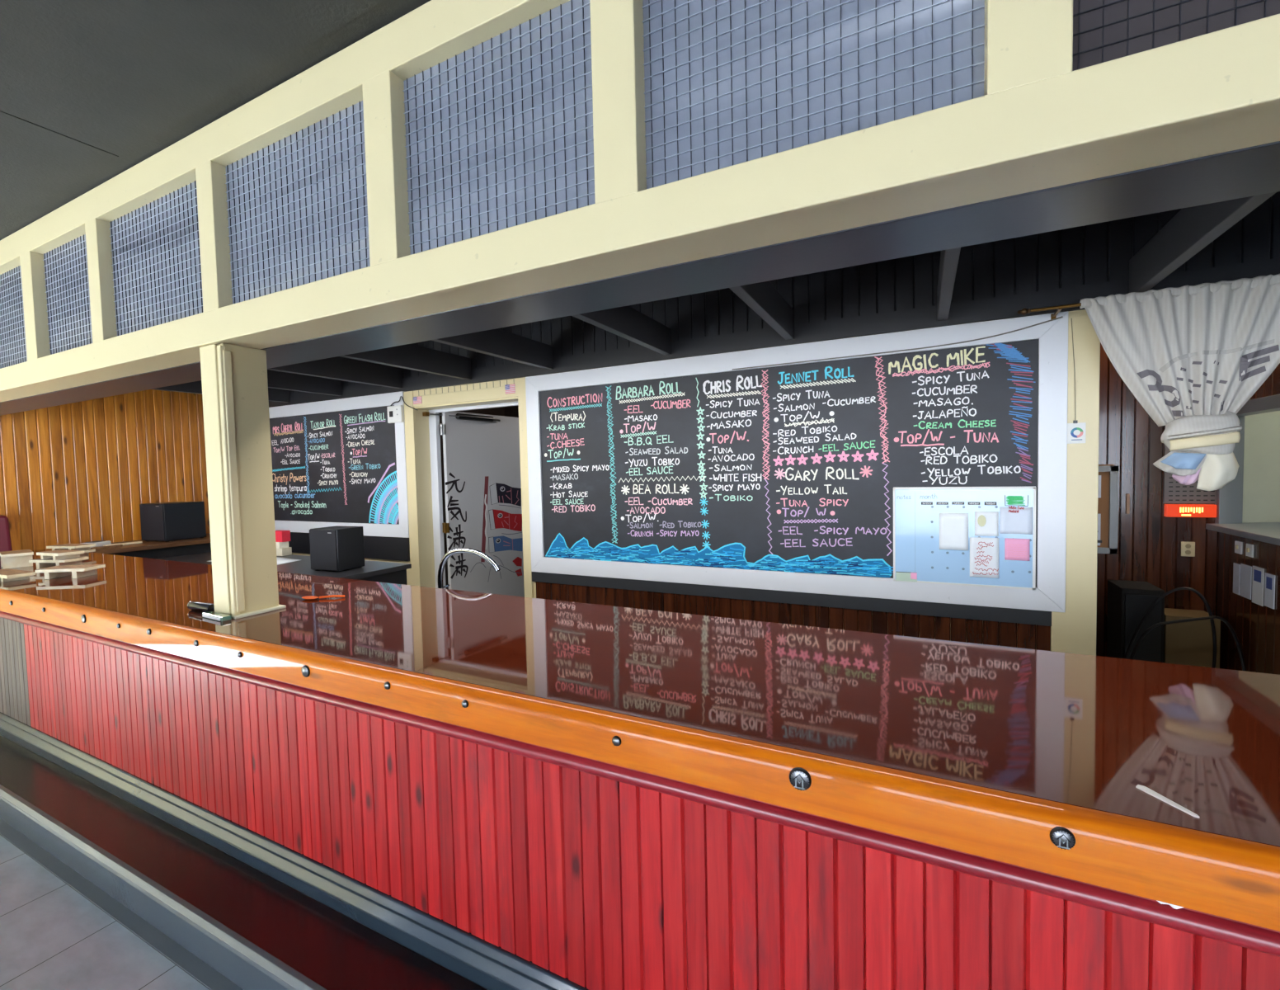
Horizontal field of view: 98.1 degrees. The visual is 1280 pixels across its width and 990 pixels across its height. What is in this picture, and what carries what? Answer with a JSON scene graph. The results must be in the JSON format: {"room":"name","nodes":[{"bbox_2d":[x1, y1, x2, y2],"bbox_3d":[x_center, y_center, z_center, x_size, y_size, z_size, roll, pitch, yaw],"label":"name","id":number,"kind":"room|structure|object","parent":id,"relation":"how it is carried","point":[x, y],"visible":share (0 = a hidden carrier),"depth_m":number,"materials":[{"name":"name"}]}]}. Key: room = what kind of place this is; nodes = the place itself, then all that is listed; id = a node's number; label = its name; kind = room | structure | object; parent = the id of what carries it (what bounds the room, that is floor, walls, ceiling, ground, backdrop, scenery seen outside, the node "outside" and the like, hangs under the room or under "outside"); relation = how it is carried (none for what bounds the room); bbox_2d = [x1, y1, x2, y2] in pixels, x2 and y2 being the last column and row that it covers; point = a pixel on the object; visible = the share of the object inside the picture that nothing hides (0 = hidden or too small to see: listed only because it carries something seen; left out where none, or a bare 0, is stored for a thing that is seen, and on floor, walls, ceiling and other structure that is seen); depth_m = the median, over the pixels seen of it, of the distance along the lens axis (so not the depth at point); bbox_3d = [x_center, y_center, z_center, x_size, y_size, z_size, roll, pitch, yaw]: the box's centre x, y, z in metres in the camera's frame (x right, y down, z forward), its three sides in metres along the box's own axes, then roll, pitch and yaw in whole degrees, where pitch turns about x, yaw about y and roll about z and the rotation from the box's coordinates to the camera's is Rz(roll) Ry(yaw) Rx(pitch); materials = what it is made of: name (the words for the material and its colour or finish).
{"room":"eatery","nodes":[
{"label":"eatery","id":0,"kind":"room"},
{"bbox_2d":[0,389,210,550],"bbox_3d":[-7.249,0.134,2.666,0.137,3.219,9.600,0,3,27],"label":"wall","id":1,"kind":"structure","parent":0,"point":[78,472],"depth_m":5.76,"materials":[{"name":"brown wood"}]},
{"bbox_2d":[0,818,244,989],"bbox_3d":[-0.490,1.693,1.687,13.200,0.123,14.000,0,3,27],"label":"floor","id":2,"kind":"structure","parent":0,"point":[53,936],"depth_m":2.07,"materials":[{"name":"grey tile"}]},
{"bbox_2d":[90,532,211,559],"bbox_3d":[-5.020,1.015,6.016,0.794,1.068,1.645,0,3,27],"label":"countertop","id":3,"kind":"structure","parent":2,"relation":"on","point":[148,549],"depth_m":5.66,"materials":[{"name":"black paint"}]},
{"bbox_2d":[80,540,111,547],"bbox_3d":[-5.394,0.484,5.506,0.130,0.050,0.200,-1,2,-2],"label":"serving board","id":4,"kind":"object","parent":3,"relation":"on","point":[98,543],"visible":0.7,"depth_m":5.49,"materials":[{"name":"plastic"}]},
{"bbox_2d":[139,501,206,541],"bbox_3d":[-5.045,0.281,6.008,0.392,0.400,0.402,0,3,21],"label":"loudspeaker","id":5,"kind":"object","parent":3,"relation":"on","point":[173,520],"visible":1,"depth_m":5.87,"materials":[{"name":"black plastic"}]},
{"bbox_2d":[139,503,165,541],"bbox_3d":[-5.113,0.287,5.827,0.380,0.380,0.013,0,3,21],"label":"grille","id":6,"kind":"object","parent":5,"relation":"attached to","point":[152,516],"depth_m":5.81,"materials":[{"name":"fabric"}]},
{"bbox_2d":[0,734,486,989],"bbox_3d":[-1.416,1.560,2.015,10.750,0.163,0.237,0,3,27],"label":"step","id":7,"kind":"structure","parent":2,"relation":"on","point":[259,931],"depth_m":2.08,"materials":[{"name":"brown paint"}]},
{"bbox_2d":[155,551,411,584],"bbox_3d":[-3.319,1.078,5.021,2.740,0.952,0.750,0,3,27],"label":"bar","id":8,"kind":"object","parent":2,"relation":"on","point":[373,571],"visible":0.12,"depth_m":4.61,"materials":[{"name":"laminate"}]},
{"bbox_2d":[276,546,291,555],"bbox_3d":[-3.546,0.550,5.438,0.260,0.075,0.100,0,3,21],"label":"carton","id":9,"kind":"object","parent":8,"relation":"on","point":[284,551],"visible":0.48,"depth_m":5.37,"materials":[{"name":"white cardboard"}]},
{"bbox_2d":[275,541,288,548],"bbox_3d":[-3.538,0.482,5.431,0.220,0.060,0.090,0,3,30],"label":"carton","id":10,"kind":"object","parent":9,"relation":"on","point":[279,544],"visible":0.59,"depth_m":5.36,"materials":[{"name":"white cardboard"}]},
{"bbox_2d":[275,529,290,541],"bbox_3d":[-3.496,0.399,5.404,0.170,0.105,0.085,0,3,24],"label":"carton","id":11,"kind":"object","parent":10,"relation":"on","point":[280,535],"visible":0.76,"depth_m":5.36,"materials":[{"name":"red cardboard"}]},
{"bbox_2d":[309,525,364,571],"bbox_3d":[-2.467,0.434,4.525,0.300,0.337,0.264,0,3,22],"label":"loudspeaker","id":12,"kind":"object","parent":8,"relation":"on","point":[337,548],"visible":1,"depth_m":4.42,"materials":[{"name":"black plastic"}]},
{"bbox_2d":[309,529,338,570],"bbox_3d":[-2.513,0.436,4.410,0.288,0.317,0.013,0,3,22],"label":"grille","id":13,"kind":"object","parent":12,"relation":"attached to","point":[323,543],"depth_m":4.40,"materials":[{"name":"fabric"}]},
{"bbox_2d":[0,548,1279,989],"bbox_3d":[-1.127,1.075,2.533,10.800,1.073,1.049,0,3,27],"label":"bar","id":14,"kind":"object","parent":2,"relation":"on","point":[510,792],"depth_m":1.52,"materials":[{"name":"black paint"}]},
{"bbox_2d":[0,514,12,551],"bbox_3d":[-5.936,0.375,4.804,0.144,0.354,0.670,0,3,27],"label":"seat cushion","id":15,"kind":"object","parent":14,"relation":"on","point":[5,535],"visible":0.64,"depth_m":5.05,"materials":[{"name":"red plastic"}]},
{"bbox_2d":[0,549,33,569],"bbox_3d":[-4.788,0.492,4.268,0.300,0.111,0.160,1,3,38],"label":"serving board","id":16,"kind":"object","parent":14,"relation":"on","point":[15,558],"visible":0.98,"depth_m":4.21,"materials":[{"name":"brown wood"}]},
{"bbox_2d":[0,568,35,582],"bbox_3d":[-4.204,0.535,3.695,0.420,0.049,0.130,0,3,25],"label":"serving board","id":17,"kind":"object","parent":14,"relation":"on","point":[7,574],"visible":1,"depth_m":3.63,"materials":[{"name":"brown wood"}]},
{"bbox_2d":[28,555,88,569],"bbox_3d":[-4.341,0.507,4.155,0.300,0.071,0.160,-1,2,7],"label":"serving board","id":18,"kind":"object","parent":14,"relation":"on","point":[40,563],"visible":0.62,"depth_m":4.10,"materials":[{"name":"brown wood"}]},
{"bbox_2d":[36,549,84,559],"bbox_3d":[-4.316,0.445,4.139,0.260,0.051,0.150,0,3,18],"label":"serving board","id":19,"kind":"object","parent":18,"relation":"on","point":[62,553],"visible":1,"depth_m":4.10,"materials":[{"name":"brown wood"}]},
{"bbox_2d":[42,548,95,555],"bbox_3d":[-4.848,0.500,4.703,0.340,0.061,0.160,-1,2,4],"label":"serving board","id":20,"kind":"object","parent":14,"relation":"on","point":[86,551],"visible":0.2,"depth_m":4.73,"materials":[{"name":"brown wood"}]},
{"bbox_2d":[46,543,95,550],"bbox_3d":[-4.814,0.445,4.705,0.300,0.046,0.150,-1,3,10],"label":"serving board","id":21,"kind":"object","parent":20,"relation":"on","point":[65,546],"visible":0.91,"depth_m":4.66,"materials":[{"name":"brown wood"}]},
{"bbox_2d":[34,564,105,578],"bbox_3d":[-3.824,0.516,3.737,0.300,0.066,0.160,-2,2,-5],"label":"serving board","id":22,"kind":"object","parent":14,"relation":"on","point":[77,571],"visible":1,"depth_m":3.70,"materials":[{"name":"brown wood"}]},
{"bbox_2d":[187,600,214,611],"bbox_3d":[-2.099,0.535,2.663,0.182,0.044,0.044,0,3,27],"label":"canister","id":23,"kind":"object","parent":14,"relation":"on","point":[192,604],"visible":0.85,"depth_m":2.64,"materials":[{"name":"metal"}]},
{"bbox_2d":[202,611,230,621],"bbox_3d":[-1.920,0.549,2.518,0.190,0.020,0.040,0,3,30],"label":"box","id":24,"kind":"object","parent":14,"relation":"on","point":[210,614],"visible":1,"depth_m":2.50,"materials":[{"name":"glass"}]},
{"bbox_2d":[199,343,286,619],"bbox_3d":[-1.858,-0.065,2.606,0.180,1.237,0.225,0,3,27],"label":"support post","id":25,"kind":"object","parent":14,"relation":"on","point":[234,382],"visible":0.93,"depth_m":2.54,"materials":[{"name":"beige paint"}]},
{"bbox_2d":[301,594,344,599],"bbox_3d":[-1.647,0.529,2.870,0.217,0.018,0.069,-1,2,2],"label":"spoon","id":26,"kind":"object","parent":14,"relation":"on","point":[308,597],"visible":1,"depth_m":2.88,"materials":[{"name":"orange plastic"}]},
{"bbox_2d":[0,548,1279,847],"bbox_3d":[-1.148,0.566,2.547,10.750,0.050,0.996,0,3,27],"label":"countertop","id":27,"kind":"structure","parent":14,"relation":"on","point":[1080,730],"depth_m":1.60,"materials":[{"name":"brown wood"}]},
{"bbox_2d":[1106,579,1164,662],"bbox_3d":[3.552,1.042,3.993,0.230,0.800,0.340,0,3,27],"label":"speaker","id":28,"kind":"object","parent":2,"relation":"on","point":[1128,601],"visible":0.55,"depth_m":3.86,"materials":[{"name":"black plastic"}]},
{"bbox_2d":[1124,586,1216,668],"bbox_3d":[3.488,1.024,3.710,0.508,0.848,0.078,1,3,41],"label":"cable","id":29,"kind":"object","parent":2,"relation":"on","point":[1210,614],"visible":0.62,"depth_m":3.63,"materials":[{"name":"black plastic"}]},
{"bbox_2d":[1129,615,1246,671],"bbox_3d":[3.421,1.100,3.490,0.668,0.718,0.018,0,3,27],"label":"cable","id":30,"kind":"object","parent":2,"relation":"on","point":[1235,636],"visible":0.56,"depth_m":3.44,"materials":[{"name":"black plastic"}]},
{"bbox_2d":[1163,607,1220,668],"bbox_3d":[3.806,1.131,3.886,0.280,0.620,0.250,0,3,27],"label":"carton","id":31,"kind":"object","parent":2,"relation":"on","point":[1190,642],"visible":0.33,"depth_m":3.78,"materials":[{"name":"brown cardboard"}]},
{"bbox_3d":[-0.716,1.145,3.455,1.600,0.834,0.500,0,3,27],"label":"countertop","id":32,"kind":"structure","parent":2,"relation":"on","visible":0},
{"bbox_2d":[437,547,500,588],"bbox_3d":[-1.084,0.533,3.495,0.529,0.403,0.069,0,3,27],"label":"faucet","id":33,"kind":"object","parent":32,"relation":"on","point":[458,550],"visible":0.86,"depth_m":3.50,"materials":[{"name":"silver metal"}]},
{"bbox_2d":[0,0,430,239],"bbox_3d":[-0.565,-1.631,1.543,13.200,0.100,14.000,0,3,27],"label":"ceiling","id":34,"kind":"structure","parent":0,"point":[91,91],"depth_m":2.06,"materials":[{"name":"grey paint"}]},
{"bbox_2d":[268,191,1279,643],"bbox_3d":[0.726,-0.109,4.092,12.800,3.219,0.220,0,3,27],"label":"wall","id":35,"kind":"structure","parent":0,"point":[996,280],"depth_m":3.52,"materials":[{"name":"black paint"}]},
{"bbox_2d":[267,369,342,395],"bbox_3d":[-3.630,-1.097,4.987,0.056,0.194,2.018,0,3,27],"label":"joist","id":36,"kind":"object","parent":35,"relation":"attached to","point":[275,379],"visible":0.24,"depth_m":5.51,"materials":[{"name":"grey paint"}]},
{"bbox_2d":[267,356,402,388],"bbox_3d":[-2.818,-1.098,4.576,0.056,0.194,2.018,0,3,27],"label":"joist","id":37,"kind":"object","parent":35,"relation":"attached to","point":[338,368],"visible":0.49,"depth_m":4.96,"materials":[{"name":"grey paint"}]},
{"bbox_2d":[268,390,409,537],"bbox_3d":[-3.495,-0.299,6.112,2.643,1.452,0.030,0,3,27],"label":"chalkboard","id":38,"kind":"object","parent":35,"relation":"attached to","point":[335,462],"visible":0.98,"depth_m":5.97,"materials":[{"name":"stone"}]},
{"bbox_2d":[151,380,290,402],"bbox_3d":[-4.442,-1.097,5.397,0.056,0.194,2.018,0,3,27],"label":"joist","id":39,"kind":"object","parent":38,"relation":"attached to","point":[274,394],"visible":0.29,"depth_m":5.49,"materials":[{"name":"grey paint"}]},
{"bbox_2d":[386,395,417,423],"bbox_3d":[-2.340,-0.845,5.464,0.394,0.255,0.034,0,3,26],"label":"wall sensor","id":40,"kind":"object","parent":38,"relation":"attached to","point":[395,413],"visible":1,"depth_m":5.48,"materials":[{"name":"white plastic"}]},
{"bbox_2d":[288,531,409,560],"bbox_3d":[-3.282,0.529,6.054,2.175,0.270,0.022,0,3,27],"label":"strip","id":41,"kind":"object","parent":35,"relation":"attached to","point":[374,547],"visible":0.5,"depth_m":5.75,"materials":[{"name":"black paint"}]},
{"bbox_2d":[340,343,471,380],"bbox_3d":[-2.015,-1.099,4.169,0.056,0.194,2.018,0,3,27],"label":"joist","id":42,"kind":"object","parent":35,"relation":"attached to","point":[410,356],"visible":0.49,"depth_m":4.55,"materials":[{"name":"grey paint"}]},
{"bbox_2d":[403,390,421,586],"bbox_3d":[-2.244,0.245,5.513,0.125,2.524,0.022,0,3,27],"label":"trim","id":43,"kind":"structure","parent":35,"relation":"attached to","point":[409,412],"depth_m":5.49,"materials":[{"name":"beige paint"}]},
{"bbox_2d":[413,384,517,406],"bbox_3d":[-1.636,-0.911,5.144,1.295,0.100,0.018,0,3,27],"label":"trim","id":44,"kind":"structure","parent":35,"relation":"attached to","point":[496,392],"depth_m":5.12,"materials":[{"name":"beige paint"}]},
{"bbox_2d":[413,378,517,396],"bbox_3d":[-1.637,-0.990,5.143,1.295,0.053,0.014,0,3,27],"label":"tile strip","id":45,"kind":"object","parent":35,"relation":"attached to","point":[501,383],"visible":1,"depth_m":5.12,"materials":[{"name":"beige tile"}]},
{"bbox_2d":[422,411,524,597],"bbox_3d":[-1.658,0.287,6.072,0.190,2.326,1.381,0,3,36],"label":"door","id":46,"kind":"structure","parent":35,"relation":"in","point":[482,456],"depth_m":6.00,"materials":[{"name":"white paint"}]},
{"bbox_2d":[428,401,518,588],"bbox_3d":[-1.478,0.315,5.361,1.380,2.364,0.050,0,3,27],"label":"door frame","id":47,"kind":"structure","parent":35,"relation":"attached to","point":[434,420],"depth_m":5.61,"materials":[{"name":"white paint"}]},
{"bbox_2d":[431,328,553,369],"bbox_3d":[-1.208,-1.099,3.760,0.056,0.194,2.018,0,3,27],"label":"joist","id":48,"kind":"object","parent":35,"relation":"attached to","point":[497,342],"visible":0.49,"depth_m":4.13,"materials":[{"name":"grey paint"}]},
{"bbox_2d":[517,376,533,597],"bbox_3d":[-0.995,0.244,4.881,0.085,2.524,0.022,0,3,27],"label":"trim","id":49,"kind":"structure","parent":35,"relation":"attached to","point":[529,587],"depth_m":4.86,"materials":[{"name":"beige paint"}]},
{"bbox_2d":[570,305,671,355],"bbox_3d":[-0.249,-1.100,3.275,0.056,0.194,2.018,0,3,27],"label":"joist","id":50,"kind":"object","parent":35,"relation":"attached to","point":[628,322],"visible":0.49,"depth_m":3.62,"materials":[{"name":"grey paint"}]},
{"bbox_2d":[729,280,794,339],"bbox_3d":[0.559,-1.101,2.866,0.056,0.194,2.018,0,3,27],"label":"joist","id":51,"kind":"object","parent":35,"relation":"attached to","point":[763,298],"visible":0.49,"depth_m":3.19,"materials":[{"name":"grey paint"}]},
{"bbox_2d":[531,571,1051,625],"bbox_3d":[0.714,0.683,4.040,3.713,0.145,0.022,0,3,27],"label":"strip","id":52,"kind":"object","parent":35,"relation":"attached to","point":[924,608],"visible":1,"depth_m":3.78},
{"bbox_2d":[535,581,1050,650],"bbox_3d":[0.738,1.121,4.058,3.689,0.764,0.012,0,3,27],"label":"panelling","id":53,"kind":"object","parent":35,"relation":"attached to","point":[966,630],"visible":0.3,"depth_m":3.79,"materials":[{"name":"brown wood"}]},
{"bbox_2d":[525,310,1068,611],"bbox_3d":[0.720,-0.175,3.986,3.775,1.690,0.030,0,3,27],"label":"chalkboard","id":54,"kind":"object","parent":35,"relation":"attached to","point":[700,470],"visible":1,"depth_m":3.81,"materials":[{"name":"stone"}]},
{"bbox_2d":[732,315,1063,370],"bbox_3d":[1.502,-0.940,3.522,1.901,0.102,0.018,0,3,27],"label":"cord","id":55,"kind":"object","parent":54,"relation":"attached to","point":[1061,316],"visible":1,"depth_m":3.44,"materials":[{"name":"black plastic"}]},
{"bbox_2d":[893,486,1036,589],"bbox_3d":[1.947,0.250,3.372,0.748,0.599,0.030,0,3,27],"label":"calendar","id":56,"kind":"object","parent":54,"relation":"attached to","point":[916,510],"visible":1,"depth_m":3.39,"materials":[{"name":"white paper"}]},
{"bbox_2d":[895,571,917,581],"bbox_3d":[1.683,0.515,3.510,0.119,0.057,0.006,0,3,27],"label":"coupon","id":57,"kind":"object","parent":56,"relation":"attached to","point":[900,576],"visible":1,"depth_m":3.51,"materials":[{"name":"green paper"}]},
{"bbox_2d":[939,512,968,550],"bbox_3d":[1.907,0.222,3.379,0.154,0.225,0.004,0,3,28],"label":"paper sheet","id":58,"kind":"object","parent":56,"relation":"attached to","point":[953,527],"visible":1,"depth_m":3.38,"materials":[{"name":"white paper"}]},
{"bbox_2d":[969,536,998,578],"bbox_3d":[2.052,0.373,3.313,0.149,0.239,0.006,0,3,27],"label":"list","id":59,"kind":"object","parent":56,"relation":"attached to","point":[984,552],"visible":1,"depth_m":3.31,"materials":[{"name":"white paper"}]},
{"bbox_2d":[974,511,998,536],"bbox_3d":[2.057,0.171,3.298,0.120,0.145,0.009,0,3,27],"label":"paper sheet","id":60,"kind":"object","parent":56,"relation":"attached to","point":[986,523],"visible":1,"depth_m":3.30,"materials":[{"name":"white paper"}]},
{"bbox_2d":[999,506,1032,534],"bbox_3d":[2.188,0.148,3.233,0.158,0.157,0.003,0,3,28],"label":"paper sheet","id":61,"kind":"object","parent":56,"relation":"attached to","point":[1021,521],"visible":1,"depth_m":3.23,"materials":[{"name":"white paper"}]},
{"bbox_2d":[1004,537,1030,560],"bbox_3d":[2.196,0.318,3.235,0.120,0.127,0.010,0,3,27],"label":"paper note","id":62,"kind":"object","parent":56,"relation":"attached to","point":[1014,548],"visible":1,"depth_m":3.24,"materials":[{"name":"pink paper"}]},
{"bbox_2d":[936,247,960,320],"bbox_3d":[1.371,-1.101,2.455,0.056,0.194,2.018,0,3,27],"label":"joist","id":63,"kind":"object","parent":35,"relation":"attached to","point":[948,261],"visible":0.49,"depth_m":2.67,"materials":[{"name":"grey paint"}]},
{"bbox_2d":[1017,302,1081,319],"bbox_3d":[2.794,-1.001,2.785,1.528,0.049,0.218,0,3,27],"label":"curtain rod","id":64,"kind":"object","parent":35,"relation":"attached to","point":[1024,311],"visible":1,"depth_m":3.00,"materials":[{"name":"gold metal"}]},
{"bbox_2d":[1079,273,1279,490],"bbox_3d":[2.712,-0.525,2.681,0.931,1.008,0.215,0,3,30],"label":"curtain","id":65,"kind":"object","parent":64,"relation":"hanging from","point":[1192,356],"visible":1,"depth_m":2.69,"materials":[{"name":"beige fabric"}]},
{"bbox_2d":[1050,315,1100,655],"bbox_3d":[2.451,0.256,3.136,0.204,2.494,0.024,0,3,27],"label":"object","id":66,"kind":"structure","parent":35,"relation":"attached to","point":[1073,630],"depth_m":3.10,"materials":[{"name":"beige paint"}]},
{"bbox_2d":[1067,318,1086,443],"bbox_3d":[2.423,-0.633,3.081,0.082,0.692,0.013,0,3,27],"label":"card","id":67,"kind":"object","parent":35,"relation":"hanging from","point":[1075,430],"visible":1,"depth_m":3.09,"materials":[{"name":"white paper"}]},
{"bbox_2d":[1070,427,1083,440],"bbox_3d":[2.432,-0.340,3.093,0.058,0.072,0.001,0,3,27],"label":"print","id":68,"kind":"object","parent":67,"relation":"attached to","point":[1076,433],"depth_m":3.09},
{"bbox_2d":[1129,191,1277,292],"bbox_3d":[2.174,-1.102,2.049,0.056,0.194,2.018,0,3,27],"label":"joist","id":69,"kind":"object","parent":35,"relation":"attached to","point":[1192,228],"visible":0.52,"depth_m":2.36,"materials":[{"name":"grey paint"}]},
{"bbox_2d":[1205,394,1279,545],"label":"window","id":70,"kind":"structure","parent":35,"relation":"in","point":[1248,506],"depth_m":3.79,"materials":[{"name":"glass"}]},
{"bbox_2d":[1096,342,1218,656],"bbox_3d":[3.647,-0.177,4.148,1.562,3.219,0.100,0,3,27],"label":"wall","id":71,"kind":"structure","parent":0,"point":[1149,541],"depth_m":4.08,"materials":[{"name":"brown wood"}]},
{"bbox_2d":[1097,464,1119,554],"bbox_3d":[3.305,0.106,4.265,0.565,0.670,0.025,0,3,27],"label":"notice board","id":72,"kind":"object","parent":71,"relation":"attached to","point":[1108,504],"visible":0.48,"depth_m":4.16,"materials":[{"name":"brown wood"}]},
{"bbox_2d":[1181,541,1195,556],"bbox_3d":[3.921,0.387,3.977,0.075,0.105,0.010,0,3,27],"label":"wall outlet","id":73,"kind":"object","parent":71,"relation":"attached to","point":[1188,548],"visible":1,"depth_m":3.97,"materials":[{"name":"beige plastic"}]},
{"bbox_2d":[1162,444,1216,503],"bbox_3d":[3.916,-0.174,3.945,0.295,0.470,0.016,0,3,27],"label":"air vent","id":74,"kind":"object","parent":71,"relation":"in","point":[1174,491],"visible":0.28,"depth_m":3.97,"materials":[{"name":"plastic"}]},
{"bbox_2d":[1163,503,1216,517],"bbox_3d":[3.906,0.111,3.946,0.265,0.090,0.052,0,3,27],"label":"lit sign","id":75,"kind":"object","parent":71,"relation":"attached to","point":[1170,510],"visible":1,"depth_m":3.93,"materials":[{"name":"plastic"}]},
{"bbox_2d":[1216,362,1279,674],"bbox_3d":[3.825,-0.146,3.324,0.100,3.219,1.310,0,3,27],"label":"wall","id":76,"kind":"structure","parent":0,"point":[1256,627],"depth_m":3.51,"materials":[{"name":"paint"}]},
{"bbox_2d":[1232,562,1240,594],"bbox_3d":[3.940,0.553,3.669,0.005,0.200,0.080,0,3,27],"label":"leaflet","id":77,"kind":"object","parent":76,"relation":"attached to","point":[1236,567],"visible":1,"depth_m":3.66,"materials":[{"name":"paper"}]},
{"bbox_2d":[1240,563,1251,599],"bbox_3d":[3.887,0.554,3.564,0.005,0.210,0.125,0,3,27],"label":"leaflet","id":78,"kind":"object","parent":76,"relation":"attached to","point":[1245,570],"visible":1,"depth_m":3.56,"materials":[{"name":"paper"}]},
{"bbox_2d":[1245,543,1254,557],"bbox_3d":[3.858,0.351,3.520,0.018,0.080,0.080,0,3,27],"label":"switch plate","id":79,"kind":"object","parent":76,"relation":"attached to","point":[1249,550],"visible":1,"depth_m":3.51,"materials":[{"name":"white plastic"}]},
{"bbox_2d":[1251,565,1264,606],"bbox_3d":[3.822,0.561,3.438,0.006,0.230,0.120,0,3,27],"label":"leaflet","id":80,"kind":"object","parent":76,"relation":"attached to","point":[1258,579],"visible":1,"depth_m":3.43,"materials":[{"name":"white paper"}]},
{"bbox_2d":[1264,572,1275,608],"bbox_3d":[3.763,0.572,3.322,0.006,0.200,0.100,0,3,27],"label":"leaflet","id":81,"kind":"object","parent":76,"relation":"attached to","point":[1269,580],"visible":1,"depth_m":3.32,"materials":[{"name":"paper"}]},
{"bbox_3d":[5.227,0.024,-1.354,0.150,3.219,13.700,0,3,27],"label":"wall","id":82,"kind":"structure","parent":0,"visible":0},
{"bbox_2d":[19,250,50,361],"bbox_3d":[-3.634,-1.125,3.351,0.150,0.633,0.075,0,3,27],"label":"trim","id":83,"kind":"structure","parent":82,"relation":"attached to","point":[33,281],"depth_m":3.31,"materials":[{"name":"beige paint"}]},
{"bbox_2d":[84,217,117,343],"bbox_3d":[-2.856,-1.126,2.957,0.125,0.633,0.075,0,3,27],"label":"trim","id":84,"kind":"structure","parent":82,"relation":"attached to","point":[101,292],"depth_m":2.92,"materials":[{"name":"beige paint"}]},
{"bbox_2d":[195,160,232,312],"bbox_3d":[-1.875,-1.127,2.460,0.123,0.633,0.075,0,3,27],"label":"trim","id":85,"kind":"structure","parent":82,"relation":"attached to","point":[211,187],"depth_m":2.43,"materials":[{"name":"beige paint"}]},
{"bbox_2d":[362,70,410,266],"bbox_3d":[-0.887,-1.127,1.960,0.139,0.633,0.075,0,3,27],"label":"vertical post","id":86,"kind":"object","parent":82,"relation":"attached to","point":[383,94],"depth_m":1.92,"materials":[{"name":"beige paint"}]},
{"bbox_2d":[589,0,646,203],"bbox_3d":[-0.057,-1.128,1.540,0.134,0.633,0.075,0,3,27],"label":"vertical post","id":87,"kind":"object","parent":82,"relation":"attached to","point":[616,25],"depth_m":1.51,"materials":[{"name":"beige paint"}]},
{"bbox_2d":[0,141,1279,415],"bbox_3d":[-0.318,-0.862,2.030,12.800,0.338,0.284,0,3,27],"label":"beam","id":88,"kind":"structure","parent":82,"relation":"attached to","point":[1253,171],"depth_m":1.59,"materials":[{"name":"black paint"}]},
{"bbox_2d":[0,14,1279,402],"bbox_3d":[-0.425,-0.748,1.818,12.800,0.141,0.201,0,3,27],"label":"beam","id":89,"kind":"structure","parent":82,"relation":"attached to","point":[1218,91],"depth_m":1.32,"materials":[{"name":"beige paint"}]},
{"bbox_2d":[0,265,27,368],"bbox_3d":[-4.053,-1.129,3.586,0.850,0.650,0.012,0,3,27],"label":"window","id":90,"kind":"structure","parent":89,"relation":"attached to","point":[12,332],"depth_m":3.58,"materials":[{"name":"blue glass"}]},
{"bbox_2d":[108,180,203,336],"bbox_3d":[-2.356,-1.131,2.727,1.015,0.650,0.012,0,3,27],"label":"window","id":91,"kind":"structure","parent":89,"relation":"attached to","point":[156,251],"depth_m":2.73,"materials":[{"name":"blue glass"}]},
{"bbox_2d":[224,100,370,304],"bbox_3d":[-1.375,-1.131,2.230,1.017,0.650,0.012,0,3,27],"label":"mesh panel","id":92,"kind":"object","parent":89,"relation":"attached to","point":[297,209],"depth_m":2.22,"materials":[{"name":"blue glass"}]},
{"bbox_2d":[0,0,984,274],"bbox_3d":[-0.445,-1.201,1.780,12.800,0.785,0.160,0,3,27],"label":"window","id":93,"kind":"structure","parent":89,"relation":"attached to","point":[727,82],"depth_m":1.45,"materials":[{"name":"clear glass"}]},
{"bbox_2d":[42,234,92,354],"bbox_3d":[-3.230,-1.130,3.169,0.775,0.650,0.012,0,3,27],"label":"window","id":94,"kind":"structure","parent":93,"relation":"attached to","point":[66,270],"depth_m":3.20,"materials":[{"name":"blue glass"}]},
{"bbox_2d":[403,0,595,254],"bbox_3d":[-0.461,-1.132,1.768,0.834,0.650,0.012,0,3,27],"label":"mesh panel","id":95,"kind":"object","parent":89,"relation":"attached to","point":[499,135],"depth_m":1.75,"materials":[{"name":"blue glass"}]},
{"bbox_2d":[1072,0,1279,70],"bbox_3d":[1.206,-1.134,0.923,0.840,0.650,0.012,0,3,27],"label":"window","id":96,"kind":"structure","parent":89,"relation":"attached to","point":[1104,30],"depth_m":1.06,"materials":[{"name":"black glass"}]},
{"bbox_2d":[983,0,1072,95],"bbox_3d":[0.778,-1.129,1.117,0.140,0.633,0.075,0,3,27],"label":"trim","id":97,"kind":"structure","parent":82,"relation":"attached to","point":[1027,41],"depth_m":1.10,"materials":[{"name":"beige paint"}]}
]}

